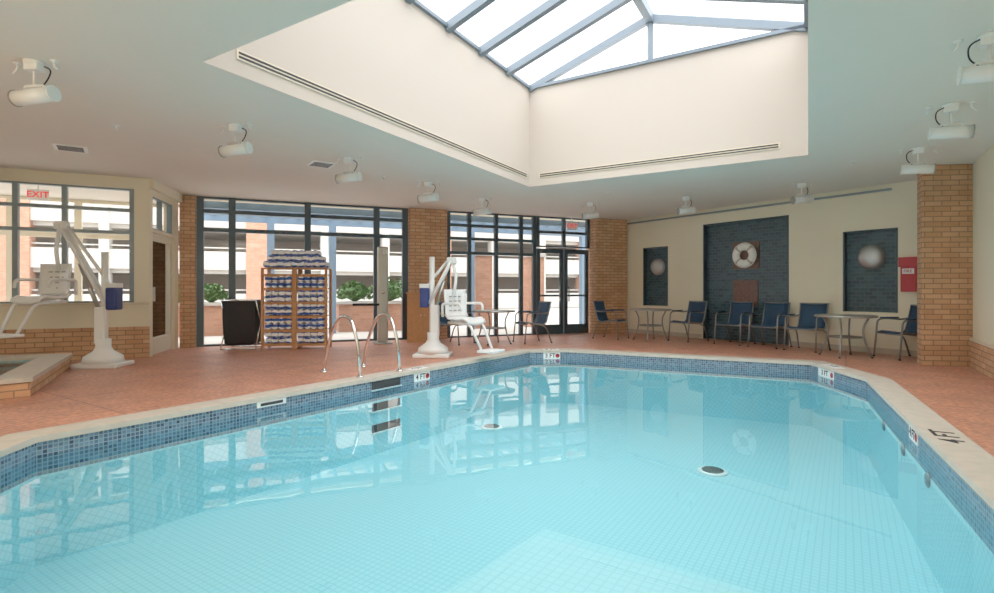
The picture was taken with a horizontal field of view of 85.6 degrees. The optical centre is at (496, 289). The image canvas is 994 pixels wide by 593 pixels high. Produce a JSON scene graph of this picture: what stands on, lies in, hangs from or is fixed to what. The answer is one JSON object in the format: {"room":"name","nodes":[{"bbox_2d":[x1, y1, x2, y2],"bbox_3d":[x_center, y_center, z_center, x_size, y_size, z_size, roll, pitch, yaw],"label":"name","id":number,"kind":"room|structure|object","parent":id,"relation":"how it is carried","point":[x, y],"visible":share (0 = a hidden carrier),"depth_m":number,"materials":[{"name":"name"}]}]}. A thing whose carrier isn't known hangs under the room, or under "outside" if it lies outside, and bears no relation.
{"room":"indoor swimming pool","nodes":[
{"label":"indoor swimming pool","id":0,"kind":"room"},
{"bbox_2d":[0,167,149,360],"bbox_3d":[-8.210,-0.375,8.192,4.947,3.050,0.280,0,0,-26],"label":"wall","id":1,"kind":"structure","parent":0,"point":[62,327],"depth_m":8.79,"materials":[{"name":"beige paint"}]},
{"bbox_2d":[0,180,133,302],"bbox_3d":[-8.300,-0.750,8.137,4.706,1.920,0.100,0,0,-26],"label":"window","id":2,"kind":"structure","parent":1,"relation":"in","point":[15,203],"depth_m":8.70,"materials":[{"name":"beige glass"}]},
{"bbox_2d":[0,183,162,204],"bbox_3d":[-9.007,-1.950,9.606,5.147,0.100,3.000,0,0,-26],"label":"ceiling","id":3,"kind":"structure","parent":0,"point":[5,188],"depth_m":10.57,"materials":[{"name":"white paint"}]},
{"bbox_2d":[27,185,48,200],"bbox_3d":[-8.107,-1.742,9.490,0.304,0.315,0.053,0,0,-32],"label":"exit sign","id":4,"kind":"object","parent":3,"relation":"hanging from","point":[32,194],"visible":0.97,"depth_m":9.47,"materials":[{"name":"white plastic"}]},
{"bbox_2d":[149,179,181,356],"bbox_3d":[-6.194,-0.375,9.923,0.260,3.050,1.582,0,0,-15],"label":"wall","id":5,"kind":"structure","parent":0,"point":[158,190],"depth_m":10.36,"materials":[{"name":"beige paint"}]},
{"bbox_2d":[153,233,171,354],"bbox_3d":[-6.196,0.070,9.890,0.100,2.150,1.170,0,0,-15],"label":"door","id":6,"kind":"structure","parent":5,"relation":"in","point":[162,245],"depth_m":10.01,"materials":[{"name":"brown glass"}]},
{"bbox_2d":[153,197,171,233],"bbox_3d":[-6.215,-1.360,9.885,0.080,0.580,1.150,0,0,-15],"label":"window","id":7,"kind":"structure","parent":5,"relation":"in","point":[159,203],"depth_m":9.88,"materials":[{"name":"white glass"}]},
{"bbox_2d":[204,0,529,186],"bbox_3d":[-0.971,-2.796,7.213,0.135,1.789,6.224,0,0,29],"label":"wall","id":8,"kind":"structure","parent":0,"point":[388,66],"depth_m":6.73,"materials":[{"name":"paint"}]},
{"bbox_2d":[204,199,584,221],"bbox_3d":[-1.486,-2.140,13.127,11.390,0.520,0.240,0,0,-22],"label":"roof fascia","id":9,"kind":"object","parent":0,"point":[204,199],"depth_m":12.39,"materials":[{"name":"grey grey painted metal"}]},
{"bbox_2d":[0,332,993,456],"bbox_3d":[-1.407,1.150,6.269,18.374,0.001,17.351,0,0,0],"label":"floor","id":10,"kind":"structure","parent":0,"point":[963,396],"depth_m":7.31,"materials":[{"name":"orange tile"}]},
{"bbox_2d":[0,353,72,399],"bbox_3d":[-6.657,1.345,6.290,2.757,0.810,3.051,0,0,-20],"label":"tub","id":11,"kind":"object","parent":10,"relation":"on","point":[38,370],"visible":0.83,"depth_m":6.42,"materials":[{"name":"beige stone"}]},
{"bbox_2d":[0,363,24,372],"bbox_3d":[-6.674,1.030,6.423,2.519,0.001,2.421,0,0,0],"label":"water","id":12,"kind":"object","parent":11,"relation":"in","point":[3,367],"depth_m":7.23,"materials":[{"name":"teal liquid"}]},
{"bbox_2d":[0,221,133,368],"bbox_3d":[-6.266,0.065,7.692,1.422,2.170,1.175,0,0,-6],"label":"lift","id":13,"kind":"object","parent":10,"relation":"on","point":[54,280],"visible":1,"depth_m":7.98,"materials":[{"name":"white plastic"}]},
{"bbox_2d":[179,195,195,347],"bbox_3d":[-6.250,-0.373,10.883,0.270,3.046,0.350,0,0,-22],"label":"brick pier","id":14,"kind":"object","parent":10,"relation":"on","point":[187,208],"visible":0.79,"depth_m":10.72,"materials":[{"name":"brown brick"}]},
{"bbox_2d":[220,299,265,349],"bbox_3d":[-4.980,0.665,10.550,0.666,0.956,0.582,0,0,-6],"label":"laundry hamper","id":15,"kind":"object","parent":10,"relation":"on","point":[241,318],"visible":0.89,"depth_m":10.31,"materials":[{"name":"fabric"}]},
{"bbox_2d":[261,268,331,349],"bbox_3d":[-3.960,0.359,10.650,1.245,1.582,0.465,0,0,-6],"label":"towel rack","id":16,"kind":"object","parent":10,"relation":"on","point":[294,275],"visible":0.89,"depth_m":10.44,"materials":[{"name":"brown wood"}]},
{"bbox_2d":[263,250,329,342],"bbox_3d":[-3.961,0.126,10.635,1.183,1.822,0.429,0,0,-6],"label":"towels","id":17,"kind":"object","parent":16,"relation":"in","point":[281,258],"visible":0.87,"depth_m":10.46,"materials":[{"name":"fabric"}]},
{"bbox_2d":[196,196,407,346],"bbox_3d":[-4.090,-0.373,11.716,4.330,3.046,0.100,0,0,-22],"label":"window","id":18,"kind":"structure","parent":10,"relation":"on","point":[200,229],"depth_m":11.57,"materials":[{"name":"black metal"}]},
{"bbox_2d":[320,313,402,377],"bbox_3d":[-1.890,0.742,7.503,0.923,0.827,0.768,0,0,39],"label":"rails","id":19,"kind":"object","parent":10,"relation":"on","point":[349,318],"visible":1,"depth_m":7.46,"materials":[{"name":"metal"}]},
{"bbox_2d":[352,247,392,343],"bbox_3d":[-2.637,0.110,11.404,0.825,2.080,0.525,0,0,-17],"label":"shower","id":20,"kind":"object","parent":10,"relation":"on","point":[382,252],"visible":1,"depth_m":11.47,"materials":[{"name":"metal"}]},
{"bbox_2d":[406,292,438,342],"bbox_3d":[-1.659,0.600,11.940,0.720,1.100,0.480,0,0,-9],"label":"base cabinet","id":21,"kind":"object","parent":10,"relation":"on","point":[417,317],"visible":0.57,"depth_m":11.71,"materials":[{"name":"brown wood"}]},
{"bbox_2d":[408,208,446,338],"bbox_3d":[-1.657,-0.373,12.716,0.880,3.046,0.370,0,0,-22],"label":"brick pier","id":22,"kind":"object","parent":10,"relation":"on","point":[427,228],"visible":0.57,"depth_m":12.52,"materials":[{"name":"brown brick"}]},
{"bbox_2d":[435,301,474,344],"bbox_3d":[-0.913,0.703,11.558,0.690,0.904,0.600,0,0,32],"label":"patio chair","id":23,"kind":"object","parent":10,"relation":"on","point":[443,321],"visible":0.36,"depth_m":11.58,"materials":[{"name":"fabric"}]},
{"bbox_2d":[412,257,504,358],"bbox_3d":[-0.644,0.290,9.152,1.645,1.720,0.748,0,0,19],"label":"lift","id":24,"kind":"object","parent":10,"relation":"on","point":[455,303],"visible":1,"depth_m":9.16,"materials":[{"name":"white plastic"}]},
{"bbox_2d":[447,211,535,337],"bbox_3d":[-0.116,-0.373,13.358,2.390,3.046,0.100,0,0,-22],"label":"window","id":25,"kind":"structure","parent":10,"relation":"on","point":[495,227],"depth_m":13.37,"materials":[{"name":"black metal"}]},
{"bbox_2d":[536,216,589,248],"bbox_3d":[1.733,-1.503,14.122,1.580,0.786,0.100,0,0,-22],"label":"window","id":26,"kind":"structure","parent":25,"relation":"attached to","point":[562,232],"depth_m":14.09,"materials":[{"name":"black metal"}]},
{"bbox_2d":[471,309,514,345],"bbox_3d":[-0.080,0.795,11.500,0.936,0.723,0.936,0,0,-29],"label":"patio table","id":27,"kind":"object","parent":10,"relation":"on","point":[488,311],"visible":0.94,"depth_m":11.34,"materials":[{"name":"metal"}]},
{"bbox_2d":[0,352,993,592],"bbox_3d":[0.525,1.667,5.410,6.170,0.965,9.495,0,0,27],"label":"swimming pool","id":28,"kind":"object","parent":10,"relation":"in","point":[590,481],"visible":0.98,"depth_m":5.08,"materials":[{"name":"blue tile"}]},
{"bbox_2d":[257,397,285,407],"bbox_3d":[-2.433,1.218,5.802,0.016,0.064,0.340,0,0,35],"label":"skimmer","id":29,"kind":"object","parent":28,"relation":"attached to","point":[281,400],"visible":1,"depth_m":5.79,"materials":[{"name":"white plastic"}]},
{"bbox_2d":[371,377,401,434],"bbox_3d":[-1.467,1.538,7.164,0.030,0.675,0.540,0,0,35],"label":"steps","id":30,"kind":"structure","parent":28,"relation":"attached to","point":[385,384],"depth_m":7.15,"materials":[{"name":"white plastic"}]},
{"bbox_2d":[481,424,502,429],"bbox_3d":[-0.080,2.134,8.400,0.340,0.030,0.340,0,0,0],"label":"drain","id":31,"kind":"object","parent":28,"relation":"in","point":[486,426],"visible":1,"depth_m":8.34,"materials":[{"name":"white plastic"}]},
{"bbox_2d":[0,348,993,509],"bbox_3d":[0.518,1.161,5.410,6.702,0.047,10.029,0,0,27],"label":"pool coping","id":32,"kind":"object","parent":28,"relation":"on","point":[971,462],"visible":0.97,"depth_m":5.04,"materials":[{"name":"concrete"}]},
{"bbox_2d":[407,367,429,381],"bbox_3d":[-1.145,1.220,7.780,0.169,0.174,0.320,0,0,35],"label":"depth marker","id":33,"kind":"object","parent":32,"relation":"attached to","point":[422,376],"visible":1,"depth_m":7.74,"materials":[{"name":"white tile"}]},
{"bbox_2d":[543,349,559,358],"bbox_3d":[1.032,1.220,10.270,0.320,0.174,0.169,0,0,-5],"label":"depth marker","id":34,"kind":"object","parent":32,"relation":"on","point":[556,355],"visible":1,"depth_m":10.19,"materials":[{"name":"white tile"}]},
{"bbox_2d":[818,364,845,379],"bbox_3d":[4.985,1.220,8.004,0.169,0.174,0.460,0,0,6],"label":"depth marker","id":35,"kind":"object","parent":32,"relation":"on","point":[821,372],"visible":1,"depth_m":7.98,"materials":[{"name":"white tile"}]},
{"bbox_2d":[928,429,964,442],"bbox_3d":[3.495,1.137,4.175,0.159,0.002,0.408,0,0,27],"label":"depth lettering","id":36,"kind":"object","parent":32,"relation":"on","point":[930,430],"visible":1,"depth_m":4.17,"materials":[{"name":"black paint"}]},
{"bbox_2d":[697,466,727,476],"bbox_3d":[2.550,2.134,6.350,0.340,0.030,0.340,0,0,0],"label":"drain","id":37,"kind":"object","parent":28,"relation":"in","point":[714,471],"visible":1,"depth_m":6.30,"materials":[{"name":"white plastic"}]},
{"bbox_2d":[882,420,884,430],"bbox_3d":[4.230,1.480,5.879,0.020,0.120,0.120,0,0,27],"label":"fitting","id":38,"kind":"object","parent":28,"relation":"attached to","point":[883,421],"visible":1,"depth_m":5.85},
{"bbox_2d":[900,443,904,455],"bbox_3d":[3.770,1.480,4.991,0.020,0.120,0.120,0,0,27],"label":"fitting","id":39,"kind":"object","parent":28,"relation":"attached to","point":[902,447],"visible":1,"depth_m":4.96,"materials":[{"name":"silver metal"}]},
{"bbox_2d":[909,426,917,445],"bbox_3d":[3.591,1.247,4.633,0.009,0.120,0.320,0,0,27],"label":"depth marker","id":40,"kind":"object","parent":28,"relation":"attached to","point":[913,435],"visible":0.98,"depth_m":4.61,"materials":[{"name":"white tile"}]},
{"bbox_2d":[924,472,930,487],"bbox_3d":[3.357,1.480,4.191,0.020,0.120,0.120,0,0,27],"label":"fitting","id":41,"kind":"object","parent":28,"relation":"attached to","point":[927,480],"visible":1,"depth_m":4.16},
{"bbox_2d":[512,301,551,343],"bbox_3d":[0.774,0.703,11.786,0.690,0.904,0.600,0,0,-24],"label":"patio chair","id":42,"kind":"object","parent":10,"relation":"on","point":[543,311],"visible":0.99,"depth_m":11.80,"materials":[{"name":"fabric"}]},
{"bbox_2d":[536,248,588,334],"bbox_3d":[1.736,0.037,14.101,1.550,2.215,0.100,0,0,-22],"label":"door","id":43,"kind":"structure","parent":10,"relation":"on","point":[564,295],"depth_m":14.12,"materials":[{"name":"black metal"}]},
{"bbox_2d":[586,218,626,333],"bbox_3d":[2.974,-0.373,14.575,1.000,3.046,0.470,0,0,-22],"label":"brick pier","id":44,"kind":"object","parent":10,"relation":"on","point":[608,237],"visible":0.79,"depth_m":14.35,"materials":[{"name":"brown brick"}]},
{"bbox_2d":[592,300,628,339],"bbox_3d":[2.708,0.703,12.789,0.690,0.904,0.600,0,0,39],"label":"patio chair","id":45,"kind":"object","parent":10,"relation":"on","point":[599,306],"visible":1,"depth_m":12.82,"materials":[{"name":"fabric"}]},
{"bbox_2d":[629,308,671,341],"bbox_3d":[3.520,0.795,12.320,0.936,0.723,0.936,0,0,-17],"label":"patio table","id":46,"kind":"object","parent":10,"relation":"on","point":[652,325],"visible":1,"depth_m":12.18,"materials":[{"name":"metal"}]},
{"bbox_2d":[668,301,708,341],"bbox_3d":[4.353,0.703,12.227,0.690,0.904,0.600,0,0,-29],"label":"patio chair","id":47,"kind":"object","parent":10,"relation":"on","point":[696,312],"visible":1,"depth_m":12.28,"materials":[{"name":"fabric"}]},
{"bbox_2d":[713,301,755,345],"bbox_3d":[5.081,0.703,11.480,0.690,0.904,0.600,0,0,-38],"label":"patio chair","id":48,"kind":"object","parent":10,"relation":"on","point":[739,313],"visible":0.92,"depth_m":11.56,"materials":[{"name":"fabric"}]},
{"bbox_2d":[747,302,792,348],"bbox_3d":[5.514,0.703,10.856,0.690,0.904,0.600,0,0,-38],"label":"patio chair","id":49,"kind":"object","parent":10,"relation":"on","point":[774,313],"visible":0.9,"depth_m":10.94,"materials":[{"name":"fabric"}]},
{"bbox_2d":[783,303,830,352],"bbox_3d":[5.924,0.703,10.264,0.690,0.904,0.600,0,0,-38],"label":"patio chair","id":50,"kind":"object","parent":10,"relation":"on","point":[807,320],"visible":0.83,"depth_m":10.37,"materials":[{"name":"fabric"}]},
{"bbox_2d":[814,314,877,358],"bbox_3d":[6.030,0.795,9.300,0.936,0.723,0.936,0,0,0],"label":"patio table","id":51,"kind":"object","parent":10,"relation":"on","point":[858,316],"visible":1,"depth_m":9.12,"materials":[{"name":"metal"}]},
{"bbox_2d":[872,304,916,360],"bbox_3d":[6.875,0.703,9.051,0.690,0.904,0.600,0,0,-3],"label":"patio chair","id":52,"kind":"object","parent":10,"relation":"on","point":[910,329],"visible":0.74,"depth_m":9.20,"materials":[{"name":"metal"}]},
{"bbox_2d":[0,0,993,219],"bbox_3d":[-1.407,-1.900,6.269,18.374,0.001,17.351,0,0,0],"label":"ceiling","id":53,"kind":"structure","parent":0,"point":[875,67],"depth_m":5.98,"materials":[{"name":"paint"}]},
{"bbox_2d":[7,58,61,106],"bbox_3d":[-3.845,-1.715,4.470,0.419,0.370,0.150,0,0,6],"label":"ceiling spotlight","id":54,"kind":"object","parent":53,"relation":"attached to","point":[41,93],"depth_m":4.43,"materials":[{"name":"white metal"}]},
{"bbox_2d":[52,143,87,152],"bbox_3d":[-5.700,-1.892,7.180,0.360,0.017,0.360,0,0,-34],"label":"ceiling vent","id":55,"kind":"object","parent":53,"relation":"in","point":[63,147],"depth_m":7.15,"materials":[{"name":"grey metal"}]},
{"bbox_2d":[218,123,252,157],"bbox_3d":[-3.005,-1.715,6.179,0.419,0.370,0.150,0,0,11],"label":"ceiling spotlight","id":56,"kind":"object","parent":53,"relation":"attached to","point":[240,148],"depth_m":6.14,"materials":[{"name":"white metal"}]},
{"bbox_2d":[306,160,335,168],"bbox_3d":[-2.650,-1.892,8.100,0.360,0.017,0.360,0,0,-34],"label":"ceiling vent","id":57,"kind":"object","parent":53,"relation":"in","point":[314,163],"depth_m":8.07,"materials":[{"name":"white metal"}]},
{"bbox_2d":[335,157,361,183],"bbox_3d":[-2.135,-1.715,7.729,0.419,0.370,0.150,0,0,11],"label":"ceiling spotlight","id":58,"kind":"object","parent":53,"relation":"attached to","point":[354,176],"depth_m":7.69,"materials":[{"name":"white metal"}]},
{"bbox_2d":[417,181,439,202],"bbox_3d":[-1.205,-1.715,9.439,0.419,0.370,0.150,0,0,11],"label":"ceiling spotlight","id":59,"kind":"object","parent":53,"relation":"attached to","point":[430,197],"depth_m":9.40,"materials":[{"name":"white metal"}]},
{"bbox_2d":[472,197,491,215],"bbox_3d":[-0.305,-1.715,11.099,0.419,0.370,0.150,0,0,11],"label":"ceiling spotlight","id":60,"kind":"object","parent":53,"relation":"attached to","point":[476,212],"depth_m":11.06,"materials":[{"name":"white metal"}]},
{"bbox_2d":[566,218,576,229],"bbox_3d":[1.957,-1.732,14.029,0.304,0.315,0.053,0,0,-22],"label":"exit sign","id":61,"kind":"object","parent":53,"relation":"hanging from","point":[571,225],"visible":1,"depth_m":14.00,"materials":[{"name":"white plastic"}]},
{"bbox_2d":[581,202,599,219],"bbox_3d":[2.035,-1.715,11.700,0.419,0.370,0.150,0,0,0],"label":"ceiling spotlight","id":62,"kind":"object","parent":53,"relation":"attached to","point":[590,204],"depth_m":11.66,"materials":[{"name":"white metal"}]},
{"bbox_2d":[676,196,695,214],"bbox_3d":[3.865,-1.715,10.970,0.419,0.370,0.150,0,0,-6],"label":"ceiling spotlight","id":63,"kind":"object","parent":53,"relation":"attached to","point":[681,210],"depth_m":10.93,"materials":[{"name":"white metal"}]},
{"bbox_2d":[790,183,813,203],"bbox_3d":[5.455,-1.715,9.600,0.419,0.370,0.150,0,0,-6],"label":"ceiling spotlight","id":64,"kind":"object","parent":53,"relation":"attached to","point":[798,199],"depth_m":9.56,"materials":[{"name":"white metal"}]},
{"bbox_2d":[898,146,936,174],"bbox_3d":[5.626,-1.715,7.183,0.419,0.370,0.150,0,0,31],"label":"ceiling spotlight","id":65,"kind":"object","parent":53,"relation":"attached to","point":[926,168],"depth_m":7.15,"materials":[{"name":"white metal"}]},
{"bbox_2d":[925,101,976,139],"bbox_3d":[4.646,-1.715,5.503,0.419,0.370,0.150,0,0,31],"label":"ceiling spotlight","id":66,"kind":"object","parent":53,"relation":"attached to","point":[963,131],"depth_m":5.47,"materials":[{"name":"white metal"}]},
{"bbox_2d":[952,31,993,84],"bbox_3d":[3.666,-1.715,4.003,0.419,0.370,0.150,0,0,31],"label":"ceiling spotlight","id":67,"kind":"object","parent":53,"relation":"attached to","point":[977,73],"depth_m":4.00,"materials":[{"name":"white metal"}]},
{"bbox_2d":[405,0,807,92],"bbox_3d":[0.920,-4.056,6.020,4.544,0.847,6.495,0,0,30],"label":"skylight roof","id":68,"kind":"structure","parent":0,"point":[777,27],"depth_m":8.23,"materials":[{"name":"grey metal"}]},
{"bbox_2d":[530,30,807,186],"bbox_3d":[2.518,-2.796,8.775,4.446,1.789,0.135,0,0,32],"label":"wall","id":69,"kind":"structure","parent":0,"point":[746,101],"depth_m":8.50,"materials":[{"name":"paint"}]},
{"bbox_2d":[627,180,916,350],"bbox_3d":[5.711,-0.375,11.819,0.350,3.050,7.439,0,0,-35],"label":"wall","id":70,"kind":"structure","parent":0,"point":[816,228],"depth_m":10.77,"materials":[{"name":"beige paint"}]},
{"bbox_2d":[643,246,667,305],"bbox_3d":[4.138,-0.350,13.897,0.147,1.512,0.782,0,0,-35],"label":"panel","id":71,"kind":"object","parent":70,"relation":"attached to","point":[655,287],"visible":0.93,"depth_m":13.99,"materials":[{"name":"teal tile"}]},
{"bbox_2d":[650,258,664,274],"bbox_3d":[4.119,-0.600,13.878,0.140,0.440,0.440,0,0,-35],"label":"dome","id":72,"kind":"object","parent":71,"relation":"attached to","point":[657,266],"visible":1,"depth_m":13.80,"materials":[{"name":"metal"}]},
{"bbox_2d":[703,215,788,345],"bbox_3d":[5.502,-0.200,11.929,0.147,2.692,1.992,0,0,-35],"label":"panel","id":73,"kind":"object","parent":70,"relation":"attached to","point":[772,233],"visible":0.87,"depth_m":11.96,"materials":[{"name":"teal tile"}]},
{"bbox_2d":[733,241,758,305],"bbox_3d":[5.535,-0.360,11.940,0.019,1.420,0.600,0,0,-35],"label":"plaque","id":74,"kind":"object","parent":73,"relation":"attached to","point":[743,290],"visible":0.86,"depth_m":11.92,"materials":[{"name":"wood"}]},
{"bbox_2d":[732,243,756,267],"bbox_3d":[5.478,-0.770,11.900,0.115,0.565,0.565,0,0,-35],"label":"life ring","id":75,"kind":"object","parent":74,"relation":"attached to","point":[748,247],"visible":1,"depth_m":11.85,"materials":[{"name":"white plastic"}]},
{"bbox_2d":[627,188,891,224],"bbox_3d":[5.258,-1.798,12.113,0.060,0.035,6.200,0,0,-35],"label":"trim","id":76,"kind":"structure","parent":70,"relation":"attached to","point":[886,189],"depth_m":11.50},
{"bbox_2d":[628,329,916,356],"bbox_3d":[5.438,1.100,11.892,0.015,0.100,6.769,0,0,-35],"label":"baseboard","id":77,"kind":"structure","parent":70,"relation":"attached to","point":[794,343],"depth_m":10.45,"materials":[{"name":"tile"}]},
{"bbox_2d":[843,228,897,312],"bbox_3d":[6.900,-0.350,9.911,0.147,1.512,0.882,0,0,-35],"label":"panel","id":78,"kind":"object","parent":70,"relation":"attached to","point":[864,290],"visible":0.88,"depth_m":9.95,"materials":[{"name":"teal tile"}]},
{"bbox_2d":[857,245,885,268],"bbox_3d":[6.875,-0.610,9.900,0.140,0.460,0.460,0,0,-35],"label":"dome","id":79,"kind":"object","parent":78,"relation":"attached to","point":[869,256],"visible":1,"depth_m":9.85,"materials":[{"name":"glass"}]},
{"bbox_2d":[898,257,916,291],"bbox_3d":[7.148,-0.270,9.304,0.152,0.600,0.290,0,0,-35],"label":"fire extinguisher cabinet","id":80,"kind":"object","parent":70,"relation":"attached to","point":[908,265],"visible":0.88,"depth_m":9.26,"materials":[{"name":"red metal"}]},
{"bbox_2d":[917,164,972,365],"bbox_3d":[6.915,-0.373,8.265,0.930,3.046,0.390,0,0,0],"label":"brick column","id":81,"kind":"structure","parent":0,"point":[945,196],"depth_m":8.11,"materials":[{"name":"brown brick"}]},
{"bbox_2d":[969,144,993,379],"bbox_3d":[4.188,-0.375,3.233,0.255,3.050,13.233,0,0,32],"label":"wall","id":82,"kind":"structure","parent":0,"point":[982,342],"depth_m":7.49,"materials":[{"name":"beige paint"}]},
{"bbox_3d":[-9.619,0.850,10.865,4.717,0.600,2.427,0,0,0],"label":"wall","id":83,"kind":"structure","parent":0,"visible":0},
{"bbox_2d":[0,195,163,301],"bbox_3d":[-9.556,-0.670,10.896,5.007,2.440,0.100,0,0,-26],"label":"window","id":84,"kind":"structure","parent":83,"relation":"in","point":[78,214],"depth_m":11.20,"materials":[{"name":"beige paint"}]},
{"label":"outside","id":85,"kind":"structure","parent":0,"visible":0},
{"bbox_2d":[178,307,578,346],"bbox_3d":[5.000,1.180,24.000,90.000,0.001,72.000,0,0,0],"label":"ground","id":86,"kind":"structure","parent":85,"point":[573,312],"depth_m":16.04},
{"bbox_2d":[204,302,222,335],"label":"brick planter","id":87,"kind":"object","parent":86,"relation":"on","point":[213,324],"depth_m":13.78,"materials":[{"name":"brick"}]},
{"bbox_2d":[204,283,228,301],"bbox_3d":[-7.554,0.068,14.230,0.878,0.519,0.866,0,0,0],"label":"shrub","id":88,"kind":"object","parent":87,"relation":"on","point":[213,292],"visible":0.69,"depth_m":14.07,"materials":[{"name":"green plant"}]},
{"bbox_2d":[0,199,578,310],"bbox_3d":[-12.316,-4.840,31.558,65.350,12.380,5.300,0,0,-22],"label":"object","id":89,"kind":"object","parent":86,"relation":"on","point":[354,255],"visible":0.02,"depth_m":30.00,"materials":[{"name":"concrete"}]},
{"bbox_2d":[336,301,372,331],"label":"brick planter","id":90,"kind":"object","parent":86,"relation":"on","point":[361,317],"depth_m":15.16,"materials":[{"name":"brick"}]},
{"bbox_2d":[336,280,372,300],"bbox_3d":[-4.138,0.016,15.639,1.109,0.624,1.107,0,0,0],"label":"shrub","id":91,"kind":"object","parent":90,"relation":"on","point":[358,291],"visible":0.99,"depth_m":15.39,"materials":[{"name":"green plant"}]},
{"bbox_2d":[204,201,585,333],"bbox_3d":[-1.563,-0.420,14.767,11.700,3.200,2.750,0,0,-22],"label":"window glass","id":92,"kind":"object","parent":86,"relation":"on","point":[546,225],"visible":0.38,"depth_m":14.22,"materials":[{"name":"clear glass"}]},
{"bbox_2d":[388,301,401,330],"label":"brick planter","id":93,"kind":"object","parent":86,"relation":"on","point":[394,307],"depth_m":15.58,"materials":[{"name":"brick"}]},
{"bbox_2d":[368,277,401,300],"bbox_3d":[-3.222,-0.040,15.986,1.258,0.736,1.319,0,0,0],"label":"shrub","id":94,"kind":"object","parent":93,"relation":"on","point":[394,292],"visible":0.43,"depth_m":15.75,"materials":[{"name":"green plant"}]},
{"bbox_2d":[475,254,545,328],"bbox_3d":[0.328,0.015,17.063,2.450,2.330,0.650,0,0,-22],"label":"brick pillar","id":95,"kind":"structure","parent":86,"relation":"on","point":[483,263],"depth_m":16.53,"materials":[{"name":"brick"}]}
]}

